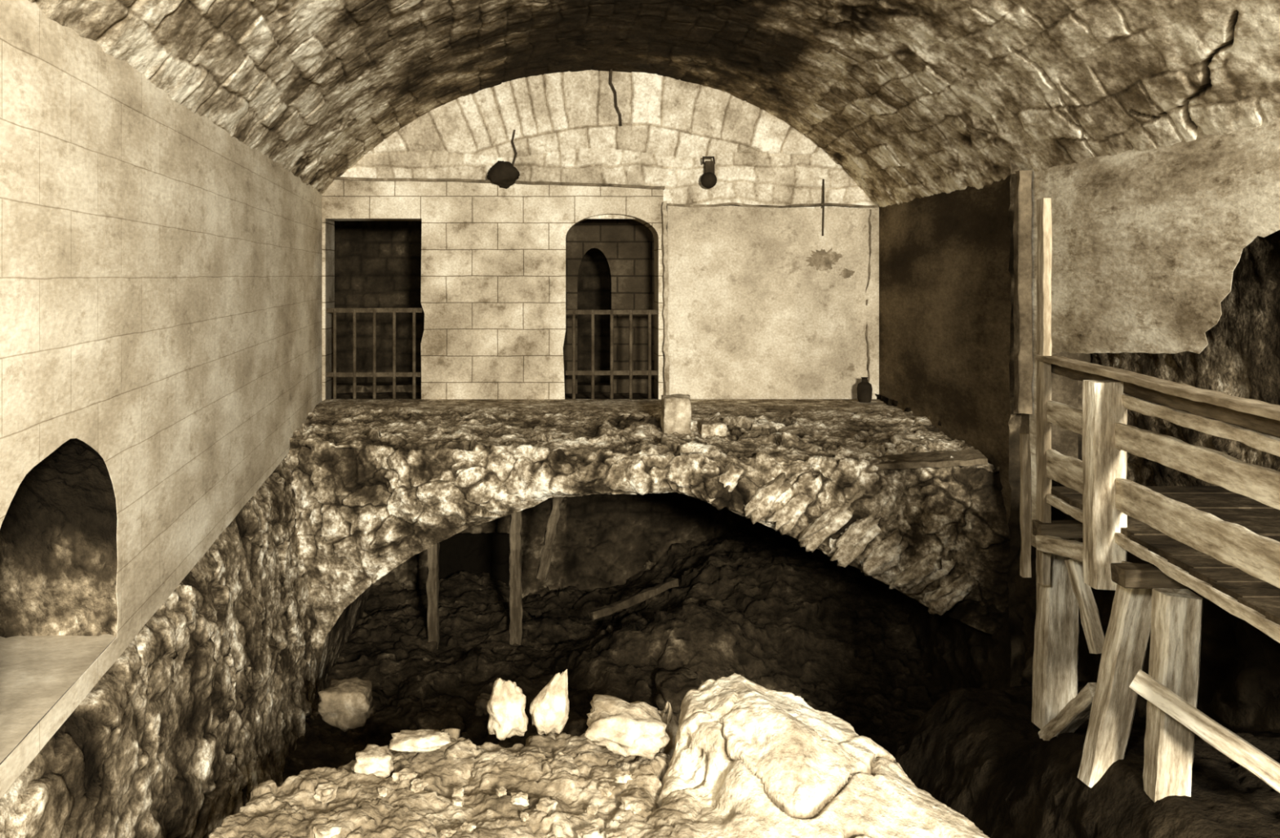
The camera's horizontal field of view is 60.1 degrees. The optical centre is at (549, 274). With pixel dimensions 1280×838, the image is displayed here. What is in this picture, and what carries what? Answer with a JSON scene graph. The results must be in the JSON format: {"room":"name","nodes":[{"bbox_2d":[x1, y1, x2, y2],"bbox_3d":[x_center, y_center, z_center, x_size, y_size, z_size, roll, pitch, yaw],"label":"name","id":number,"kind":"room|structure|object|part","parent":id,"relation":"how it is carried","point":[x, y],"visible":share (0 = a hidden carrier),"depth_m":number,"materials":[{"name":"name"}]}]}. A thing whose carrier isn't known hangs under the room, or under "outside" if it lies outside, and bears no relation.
{"room":"underground vaulted ruins","nodes":[
{"label":"underground vaulted ruins","id":0,"kind":"room"},
{"bbox_2d":[0,0,322,798],"bbox_3d":[-1.985,0.325,6.600,0.002,2.610,10.846,0,0,-5],"label":"wall","id":1,"kind":"structure","parent":0,"point":[161,273],"depth_m":4.86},
{"bbox_2d":[0,438,117,636],"bbox_3d":[-2.178,1.029,3.918,0.879,0.953,1.472,0,0,-5],"label":"arched niche","id":2,"kind":"object","parent":1,"relation":"in","point":[59,554],"visible":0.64,"depth_m":4.56,"materials":[{"name":"brown stone"}]},
{"bbox_2d":[0,624,117,762],"bbox_3d":[-2.176,1.495,3.825,0.896,0.008,1.941,0,0,-5],"label":"ledge","id":3,"kind":"object","parent":1,"relation":"attached to","point":[36,671],"visible":0.83,"depth_m":4.13,"materials":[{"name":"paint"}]},
{"bbox_2d":[0,457,329,837],"bbox_3d":[-1.894,2.729,6.901,0.466,2.552,11.483,0,0,-5],"label":"wall","id":4,"kind":"structure","parent":0,"point":[205,705],"depth_m":5.68,"materials":[{"name":"stone"}]},
{"bbox_2d":[334,220,609,382],"bbox_3d":[-0.300,0.150,14.165,6.600,2.900,0.099,0,0,0],"label":"wall","id":5,"kind":"structure","parent":0,"point":[378,263],"depth_m":14.17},
{"bbox_2d":[322,179,662,400],"bbox_3d":[-0.757,0.302,12.250,3.985,2.704,0.500,0,0,0],"label":"wall","id":6,"kind":"structure","parent":0,"point":[493,299],"depth_m":12.00,"materials":[{"name":"beige stone"}]},
{"bbox_2d":[326,307,422,398],"bbox_3d":[-1.925,0.857,12.060,1.051,0.995,0.038,0,0,0],"label":"railing","id":7,"kind":"object","parent":6,"relation":"in","point":[354,374],"visible":1,"depth_m":12.05,"materials":[{"name":"grey metal"}]},
{"bbox_3d":[-1.925,1.090,12.060,1.051,0.051,0.022,0,0,0],"label":"rail","id":8,"kind":"part","parent":7,"relation":"part of","materials":[{"name":"metal"}]},
{"bbox_3d":[-1.925,0.385,12.060,1.051,0.051,0.022,0,0,0],"label":"rail","id":9,"kind":"part","parent":7,"relation":"part of","materials":[{"name":"metal"}]},
{"bbox_2d":[333,177,665,189],"bbox_3d":[-0.625,-1.008,12.078,3.750,0.139,0.259,0,0,0],"label":"trim","id":10,"kind":"structure","parent":6,"relation":"attached to","point":[335,178],"depth_m":11.96,"materials":[{"name":"stone"}]},
{"bbox_2d":[565,309,657,398],"bbox_3d":[0.677,0.867,12.060,1.012,0.974,0.038,0,0,0],"label":"railing","id":11,"kind":"object","parent":6,"relation":"in","point":[611,372],"visible":1,"depth_m":12.05,"materials":[{"name":"grey metal"}]},
{"bbox_3d":[0.677,1.071,12.060,1.012,0.052,0.023,0,0,0],"label":"rail","id":12,"kind":"part","parent":11,"relation":"part of","materials":[{"name":"metal"}]},
{"bbox_3d":[0.677,0.406,12.060,1.012,0.052,0.023,0,0,0],"label":"rail","id":13,"kind":"part","parent":11,"relation":"part of","materials":[{"name":"metal"}]},
{"bbox_2d":[662,200,670,395],"bbox_3d":[1.264,0.278,11.948,0.072,2.177,0.129,0,0,0],"label":"trim","id":14,"kind":"structure","parent":6,"relation":"attached to","point":[666,244],"depth_m":11.90,"materials":[{"name":"stone"}]},
{"bbox_2d":[331,381,656,399],"bbox_3d":[0.200,1.383,13.050,7.600,0.030,2.700,0,0,0],"label":"floor","id":15,"kind":"structure","parent":0,"point":[384,395],"depth_m":12.71,"materials":[{"name":"grey stone"}]},
{"bbox_2d":[336,218,766,593],"bbox_3d":[0.400,1.400,13.272,7.200,5.200,0.774,0,0,0],"label":"wall","id":16,"kind":"structure","parent":0,"point":[603,540],"depth_m":12.98,"materials":[{"name":"stone"}]},
{"bbox_2d":[339,69,875,278],"bbox_3d":[0.550,-1.231,12.088,6.500,2.538,0.100,0,0,0],"label":"wall","id":17,"kind":"structure","parent":0,"point":[567,128],"depth_m":12.11,"materials":[{"name":"stone"}]},
{"bbox_2d":[486,160,519,188],"bbox_3d":[-0.508,-1.093,11.954,0.365,0.306,0.202,0,0,0],"label":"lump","id":18,"kind":"object","parent":17,"relation":"in","point":[503,174],"visible":1,"depth_m":11.88,"materials":[{"name":"black metal"}]},
{"bbox_2d":[511,129,517,164],"bbox_3d":[-0.392,-1.389,12.045,0.064,0.412,0.050,0,0,0],"label":"crack","id":19,"kind":"object","parent":17,"relation":"attached to","point":[513,133],"visible":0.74,"depth_m":12.05,"materials":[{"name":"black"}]},
{"bbox_2d":[608,69,622,125],"bbox_3d":[0.719,-1.955,12.055,0.145,0.637,0.036,0,0,-11],"label":"crack","id":20,"kind":"object","parent":17,"relation":"attached to","point":[611,70],"visible":1,"depth_m":12.04,"materials":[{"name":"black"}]},
{"bbox_2d":[700,155,716,187],"bbox_3d":[1.728,-1.118,11.989,0.180,0.346,0.163,0,0,0],"label":"wall lamp","id":21,"kind":"object","parent":17,"relation":"attached to","point":[708,179],"visible":1,"depth_m":11.95,"materials":[{"name":"black metal"}]},
{"bbox_3d":[1.728,-1.035,11.980,0.180,0.180,0.144,0,0,0],"label":"globe","id":22,"kind":"part","parent":21,"relation":"part of","materials":[{"name":"black metal"}]},
{"bbox_2d":[663,203,878,207],"bbox_3d":[2.425,-0.762,12.084,2.350,0.055,0.154,0,0,0],"label":"trim","id":23,"kind":"structure","parent":17,"relation":"attached to","point":[713,204],"depth_m":12.02,"materials":[{"name":"stone"}]},
{"bbox_2d":[283,399,1009,682],"bbox_3d":[0.599,2.835,10.330,6.233,3.036,3.963,0,0,0],"label":"arch","id":24,"kind":"object","parent":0,"point":[377,483],"visible":0.91,"depth_m":9.20,"materials":[{"name":"stone"}]},
{"bbox_2d":[537,496,564,580],"bbox_3d":[0.011,2.602,10.946,0.136,0.939,0.480,0,0,-28],"label":"prop","id":25,"kind":"object","parent":24,"relation":"attached to","point":[551,535],"visible":0.94,"depth_m":10.91,"materials":[{"name":"brown wood"}]},
{"bbox_2d":[660,393,691,434],"bbox_3d":[1.153,1.292,10.050,0.265,0.400,0.313,0,0,0],"label":"stone block","id":26,"kind":"object","parent":24,"relation":"on","point":[676,409],"visible":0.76,"depth_m":9.90,"materials":[{"name":"beige stone"}]},
{"bbox_2d":[697,419,727,437],"bbox_3d":[1.468,1.407,9.950,0.240,0.162,0.312,0,0,0],"label":"stone block","id":27,"kind":"object","parent":24,"relation":"on","point":[708,428],"visible":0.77,"depth_m":9.80,"materials":[{"name":"beige stone"}]},
{"bbox_2d":[857,377,872,402],"bbox_3d":[3.360,1.223,11.750,0.160,0.262,0.160,0,0,0],"label":"jar","id":28,"kind":"object","parent":24,"relation":"on","point":[864,389],"visible":1,"depth_m":11.69,"materials":[{"name":"black ceramic"}]},
{"bbox_2d":[862,449,983,471],"bbox_3d":[2.906,1.490,8.780,1.006,0.175,0.374,0,0,15],"label":"stone slab","id":29,"kind":"object","parent":24,"relation":"on","point":[914,460],"visible":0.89,"depth_m":8.65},
{"bbox_2d":[27,0,1279,207],"bbox_3d":[0.557,-1.483,6.860,6.145,1.585,10.522,0,0,0],"label":"ceiling","id":30,"kind":"structure","parent":0,"point":[919,99],"depth_m":7.77,"materials":[{"name":"stone"}]},
{"bbox_2d":[663,205,879,399],"bbox_3d":[2.518,0.442,12.240,2.465,2.424,0.400,0,0,0],"label":"wall panel","id":31,"kind":"object","parent":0,"point":[748,318],"visible":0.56,"depth_m":12.04,"materials":[{"name":"paint"}]},
{"bbox_2d":[822,178,824,235],"bbox_3d":[2.993,-0.743,12.056,0.028,0.627,0.092,0,0,14],"label":"rod","id":32,"kind":"object","parent":31,"relation":"attached to","point":[823,209],"visible":1,"depth_m":12.02,"materials":[{"name":"black metal"}]},
{"bbox_2d":[280,525,1279,837],"bbox_3d":[0.590,2.988,7.459,6.820,1.769,11.943,0,0,0],"label":"pit","id":33,"kind":"structure","parent":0,"point":[759,605],"depth_m":9.91,"materials":[{"name":"brown stone"}]},
{"bbox_2d":[317,676,373,731],"bbox_3d":[-1.279,2.675,6.901,0.333,0.255,0.339,0,0,0],"label":"stone","id":34,"kind":"object","parent":33,"relation":"on","point":[346,704],"visible":1,"depth_m":6.77,"materials":[{"name":"beige stone"}]},
{"bbox_2d":[425,541,440,647],"bbox_3d":[-1.189,3.246,11.200,0.149,1.520,0.144,0,0,0],"label":"prop","id":35,"kind":"object","parent":33,"relation":"on","point":[433,553],"visible":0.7,"depth_m":11.15,"materials":[{"name":"brown wood"}]},
{"bbox_2d":[408,705,465,734],"bbox_3d":[-0.897,3.661,8.786,0.399,0.320,0.527,0,0,-16],"label":"rubble stone","id":36,"kind":"object","parent":33,"relation":"on","point":[447,719],"visible":0.46,"depth_m":8.74,"materials":[{"name":"brown stone"}]},
{"bbox_2d":[474,693,491,715],"bbox_3d":[-0.492,3.616,9.216,0.273,0.166,0.216,0,0,24],"label":"rubble stone","id":37,"kind":"object","parent":33,"relation":"on","point":[481,703],"visible":0.38,"depth_m":9.17,"materials":[{"name":"brown stone"}]},
{"bbox_2d":[508,510,522,644],"bbox_3d":[-0.353,3.154,11.204,0.150,1.614,0.147,0,0,0],"label":"prop","id":38,"kind":"object","parent":33,"relation":"on","point":[515,554],"visible":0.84,"depth_m":11.14,"materials":[{"name":"brown wood"}]},
{"bbox_2d":[512,672,554,706],"bbox_3d":[-0.191,3.720,9.630,0.468,0.357,0.560,0,0,33],"label":"rubble stone","id":39,"kind":"object","parent":33,"relation":"on","point":[531,687],"visible":0.23,"depth_m":9.60,"materials":[{"name":"brown stone"}]},
{"bbox_2d":[555,710,588,736],"bbox_3d":[0.114,3.648,8.824,0.395,0.251,0.308,0,0,-25],"label":"rubble stone","id":40,"kind":"object","parent":33,"relation":"on","point":[575,725],"visible":0.26,"depth_m":8.72,"materials":[{"name":"brown stone"}]},
{"bbox_2d":[208,669,988,837],"bbox_3d":[0.258,2.778,3.544,4.084,2.064,3.912,0,0,0],"label":"rock outcrop","id":41,"kind":"object","parent":33,"relation":"on","point":[743,757],"visible":0.9,"depth_m":4.30,"materials":[{"name":"stone"}]},
{"bbox_2d":[313,781,337,802],"bbox_3d":[-0.892,2.068,4.405,0.076,0.057,0.098,0,0,41],"label":"pebble","id":42,"kind":"object","parent":41,"relation":"on","point":[325,792],"visible":1,"depth_m":4.38,"materials":[{"name":"stone"}]},
{"bbox_2d":[312,820,341,837],"bbox_3d":[-0.825,2.068,4.073,0.106,0.066,0.080,0,0,-33],"label":"pebble","id":43,"kind":"object","parent":41,"relation":"on","point":[329,829],"visible":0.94,"depth_m":4.05,"materials":[{"name":"stone"}]},
{"bbox_2d":[351,743,394,777],"bbox_3d":[-0.740,2.047,4.622,0.174,0.105,0.200,0,0,0],"label":"stone","id":44,"kind":"object","parent":41,"relation":"on","point":[375,759],"visible":1,"depth_m":4.57,"materials":[{"name":"beige stone"}]},
{"bbox_2d":[377,786,386,796],"bbox_3d":[-0.668,2.055,4.381,0.037,0.032,0.048,0,0,-8],"label":"pebble","id":45,"kind":"object","parent":41,"relation":"on","point":[382,791],"visible":1,"depth_m":4.36,"materials":[{"name":"stone"}]},
{"bbox_2d":[391,767,417,786],"bbox_3d":[-0.595,2.055,4.504,0.097,0.059,0.078,0,0,-33],"label":"pebble","id":46,"kind":"object","parent":41,"relation":"on","point":[406,775],"visible":0.94,"depth_m":4.49,"materials":[{"name":"stone"}]},
{"bbox_2d":[410,777,428,791],"bbox_3d":[-0.528,2.053,4.427,0.069,0.042,0.053,0,0,-42],"label":"pebble","id":47,"kind":"object","parent":41,"relation":"on","point":[417,784],"visible":1,"depth_m":4.41,"materials":[{"name":"stone"}]},
{"bbox_2d":[388,728,451,752],"bbox_3d":[-0.550,1.987,4.702,0.264,0.065,0.192,0,0,0],"label":"stone","id":48,"kind":"object","parent":41,"relation":"on","point":[424,740],"visible":1,"depth_m":4.65,"materials":[{"name":"beige stone"}]},
{"bbox_2d":[440,828,456,837],"bbox_3d":[-0.373,2.054,4.036,0.060,0.034,0.044,0,0,24],"label":"pebble","id":49,"kind":"object","parent":41,"relation":"on","point":[445,833],"visible":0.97,"depth_m":4.03,"materials":[{"name":"stone"}]},
{"bbox_2d":[452,786,463,798],"bbox_3d":[-0.368,2.086,4.438,0.044,0.035,0.060,0,0,8],"label":"pebble","id":50,"kind":"object","parent":41,"relation":"on","point":[457,792],"visible":0.99,"depth_m":4.42,"materials":[{"name":"stone"}]},
{"bbox_2d":[451,796,464,806],"bbox_3d":[-0.366,2.086,4.347,0.048,0.031,0.036,0,0,16],"label":"pebble","id":51,"kind":"object","parent":41,"relation":"on","point":[457,802],"visible":1,"depth_m":4.34,"materials":[{"name":"stone"}]},
{"bbox_2d":[460,821,476,832],"bbox_3d":[-0.304,2.050,4.073,0.048,0.037,0.062,0,0,33],"label":"pebble","id":52,"kind":"object","parent":41,"relation":"on","point":[471,827],"visible":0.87,"depth_m":4.07,"materials":[{"name":"stone"}]},
{"bbox_2d":[495,786,506,797],"bbox_3d":[-0.194,2.057,4.377,0.044,0.032,0.055,0,0,-17],"label":"pebble","id":53,"kind":"object","parent":41,"relation":"on","point":[500,791],"visible":0.98,"depth_m":4.36,"materials":[{"name":"stone"}]},
{"bbox_2d":[486,677,528,740],"bbox_3d":[-0.182,1.857,4.721,0.178,0.263,0.155,0,0,0],"label":"stone","id":54,"kind":"object","parent":41,"relation":"on","point":[508,717],"visible":1,"depth_m":4.67,"materials":[{"name":"beige stone"}]},
{"bbox_2d":[510,791,528,805],"bbox_3d":[-0.120,2.055,4.314,0.079,0.048,0.061,0,0,-9],"label":"pebble","id":55,"kind":"object","parent":41,"relation":"on","point":[521,797],"visible":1,"depth_m":4.29,"materials":[{"name":"stone"}]},
{"bbox_2d":[520,811,529,821],"bbox_3d":[-0.096,2.060,4.186,0.036,0.027,0.046,0,0,-25],"label":"pebble","id":56,"kind":"object","parent":41,"relation":"on","point":[524,816],"visible":1,"depth_m":4.18,"materials":[{"name":"stone"}]},
{"bbox_2d":[533,796,557,813],"bbox_3d":[-0.019,2.071,4.272,0.081,0.071,0.113,0,0,24],"label":"pebble","id":57,"kind":"object","parent":41,"relation":"on","point":[545,804],"visible":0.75,"depth_m":4.25,"materials":[{"name":"stone"}]},
{"bbox_2d":[528,668,568,734],"bbox_3d":[-0.004,1.835,4.740,0.172,0.281,0.124,0,0,5],"label":"stone","id":58,"kind":"object","parent":41,"relation":"on","point":[548,710],"visible":1,"depth_m":4.70,"materials":[{"name":"beige stone"}]},
{"bbox_2d":[575,825,603,837],"bbox_3d":[0.143,2.070,4.065,0.090,0.052,0.071,0,0,-25],"label":"pebble","id":59,"kind":"object","parent":41,"relation":"on","point":[591,831],"visible":1,"depth_m":4.05,"materials":[{"name":"stone"}]},
{"bbox_2d":[585,804,598,815],"bbox_3d":[0.161,2.078,4.273,0.052,0.030,0.037,0,0,16],"label":"pebble","id":60,"kind":"object","parent":41,"relation":"on","point":[592,810],"visible":1,"depth_m":4.26,"materials":[{"name":"stone"}]},
{"bbox_2d":[597,782,617,796],"bbox_3d":[0.223,2.067,4.418,0.079,0.050,0.062,0,0,41],"label":"pebble","id":61,"kind":"object","parent":41,"relation":"on","point":[605,788],"visible":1,"depth_m":4.40,"materials":[{"name":"stone"}]},
{"bbox_2d":[606,829,626,837],"bbox_3d":[0.248,2.069,4.039,0.076,0.050,0.054,0,0,-17],"label":"pebble","id":62,"kind":"object","parent":41,"relation":"on","point":[619,833],"visible":1,"depth_m":4.03,"materials":[{"name":"stone"}]},
{"bbox_2d":[614,769,632,783],"bbox_3d":[0.302,2.054,4.493,0.079,0.051,0.065,0,0,0],"label":"pebble","id":63,"kind":"object","parent":41,"relation":"on","point":[622,776],"visible":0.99,"depth_m":4.47,"materials":[{"name":"stone"}]},
{"bbox_2d":[584,693,670,759],"bbox_3d":[0.331,1.927,4.674,0.354,0.204,0.318,0,0,5],"label":"stone","id":64,"kind":"object","parent":41,"relation":"on","point":[627,729],"visible":1,"depth_m":4.58,"materials":[{"name":"beige stone"}]},
{"bbox_2d":[618,794,646,810],"bbox_3d":[0.322,2.056,4.262,0.084,0.066,0.098,0,0,-41],"label":"pebble","id":65,"kind":"object","parent":41,"relation":"on","point":[633,802],"visible":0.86,"depth_m":4.25,"materials":[{"name":"stone"}]},
{"bbox_2d":[586,580,679,618],"bbox_3d":[0.811,3.148,10.704,1.098,0.193,0.104,0,0,-33],"label":"beam","id":66,"kind":"structure","parent":33,"relation":"on","point":[631,598],"depth_m":10.66,"materials":[{"name":"brown wood"}]},
{"bbox_2d":[653,666,702,723],"bbox_3d":[1.098,3.560,9.288,0.450,0.343,0.607,0,0,8],"label":"rubble stone","id":67,"kind":"object","parent":33,"relation":"on","point":[673,686],"visible":0.56,"depth_m":9.19,"materials":[{"name":"brown stone"}]},
{"bbox_2d":[1031,538,1081,730],"bbox_3d":[2.853,1.991,6.199,0.200,1.136,0.168,2,0,0],"label":"support","id":68,"kind":"object","parent":33,"relation":"on","point":[1057,608],"visible":0.64,"depth_m":6.12,"materials":[{"name":"brown wood"}]},
{"bbox_2d":[1039,684,1095,739],"bbox_3d":[2.666,2.246,5.595,0.098,0.543,0.652,0,0,3],"label":"support","id":69,"kind":"object","parent":33,"relation":"on","point":[1077,713],"visible":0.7,"depth_m":5.54,"materials":[{"name":"brown wood"}]},
{"bbox_2d":[1076,560,1151,788],"bbox_3d":[2.575,1.814,4.980,0.337,1.022,0.131,0,0,-1],"label":"support","id":70,"kind":"object","parent":33,"relation":"on","point":[1124,646],"visible":0.83,"depth_m":4.92,"materials":[{"name":"brown wood"}]},
{"bbox_2d":[1142,585,1202,800],"bbox_3d":[2.610,1.783,4.622,0.191,0.927,0.142,0,0,1],"label":"support","id":71,"kind":"object","parent":33,"relation":"on","point":[1175,612],"visible":0.79,"depth_m":4.56,"materials":[{"name":"brown wood"}]},
{"bbox_2d":[1130,670,1279,792],"bbox_3d":[2.619,1.806,4.259,0.127,0.392,0.708,0,0,-39],"label":"support","id":72,"kind":"object","parent":71,"relation":"attached to","point":[1238,750],"visible":1,"depth_m":4.26,"materials":[{"name":"brown wood"}]},
{"bbox_2d":[1007,156,1091,688],"bbox_3d":[4.000,1.500,8.139,1.200,4.800,0.116,0,0,0],"label":"wall","id":73,"kind":"structure","parent":0,"point":[1015,544],"depth_m":8.14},
{"bbox_2d":[876,117,1279,733],"bbox_3d":[3.478,1.576,7.100,0.712,4.852,11.806,0,0,2],"label":"wall","id":74,"kind":"structure","parent":0,"point":[1147,246],"depth_m":7.30,"materials":[{"name":"paint"}]},
{"bbox_2d":[865,208,872,386],"bbox_3d":[3.490,0.325,12.031,0.065,2.085,0.075,-1,0,0],"label":"trim","id":75,"kind":"structure","parent":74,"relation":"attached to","point":[868,239],"depth_m":12.01,"materials":[{"name":"stone"}]},
{"bbox_2d":[1012,168,1034,415],"bbox_3d":[3.422,0.124,7.958,0.122,1.775,0.117,0,0,0],"label":"wooden post","id":76,"kind":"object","parent":74,"relation":"attached to","point":[1023,224],"depth_m":7.91,"materials":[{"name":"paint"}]},
{"bbox_2d":[1032,485,1279,643],"bbox_3d":[3.034,1.306,4.355,1.391,0.277,3.695,0,0,0],"label":"wooden walkway","id":77,"kind":"object","parent":74,"relation":"attached to","point":[1175,564],"visible":0.63,"depth_m":4.78,"materials":[{"name":"brown wood"}]},
{"bbox_2d":[1034,535,1082,559],"bbox_3d":[2.663,1.405,5.649,0.075,0.190,0.716,0,0,3],"label":"beam","id":78,"kind":"structure","parent":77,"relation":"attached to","point":[1049,544],"depth_m":5.68,"materials":[{"name":"brown wood"}]},
{"bbox_2d":[1066,559,1105,653],"bbox_3d":[2.771,1.705,5.677,0.092,0.469,0.240,0,0,-19],"label":"support","id":79,"kind":"object","parent":78,"relation":"attached to","point":[1091,624],"visible":0.84,"depth_m":5.64,"materials":[{"name":"brown wood"}]},
{"bbox_2d":[1020,199,1279,590],"bbox_3d":[2.535,0.649,4.486,0.188,2.141,3.589,0,0,6],"label":"wooden railing","id":80,"kind":"object","parent":77,"relation":"attached to","point":[1108,496],"visible":0.98,"depth_m":5.01,"materials":[{"name":"grey wood"}]},
{"bbox_3d":[2.727,0.640,6.080,0.055,2.124,0.100,0,0,0],"label":"tall post","id":81,"kind":"part","parent":80,"relation":"part of","materials":[{"name":"grey wood"}]},
{"bbox_3d":[2.603,0.982,5.158,0.165,0.963,0.133,0,0,0],"label":"post","id":82,"kind":"part","parent":80,"relation":"part of","materials":[{"name":"brown wood"}]},
{"bbox_3d":[2.557,0.466,4.399,0.121,0.039,3.415,0,0,6],"label":"hand rail","id":83,"kind":"part","parent":80,"relation":"part of","materials":[{"name":"grey wood"}]},
{"bbox_3d":[2.558,1.001,4.404,0.046,0.163,3.428,0,-1,6],"label":"rail","id":84,"kind":"part","parent":80,"relation":"part of","materials":[{"name":"brown wood"}]},
{"bbox_3d":[2.557,0.737,4.404,0.048,0.132,3.429,0,-1,6],"label":"rail","id":85,"kind":"part","parent":80,"relation":"part of","materials":[{"name":"brown wood"}]},
{"bbox_3d":[2.596,0.514,4.399,0.047,0.091,3.430,0,1,6],"label":"rail","id":86,"kind":"part","parent":80,"relation":"part of","materials":[{"name":"brown wood"}]},
{"bbox_3d":[2.542,0.593,4.000,0.045,0.071,2.616,0,0,6],"label":"rail","id":87,"kind":"part","parent":80,"relation":"part of","materials":[{"name":"brown wood"}]},
{"bbox_2d":[1090,230,1279,485],"bbox_3d":[4.008,0.350,4.900,0.111,2.500,6.800,0,0,0],"label":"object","id":88,"kind":"structure","parent":0,"point":[1241,357],"depth_m":6.44,"materials":[{"name":"stone"}]}
]}

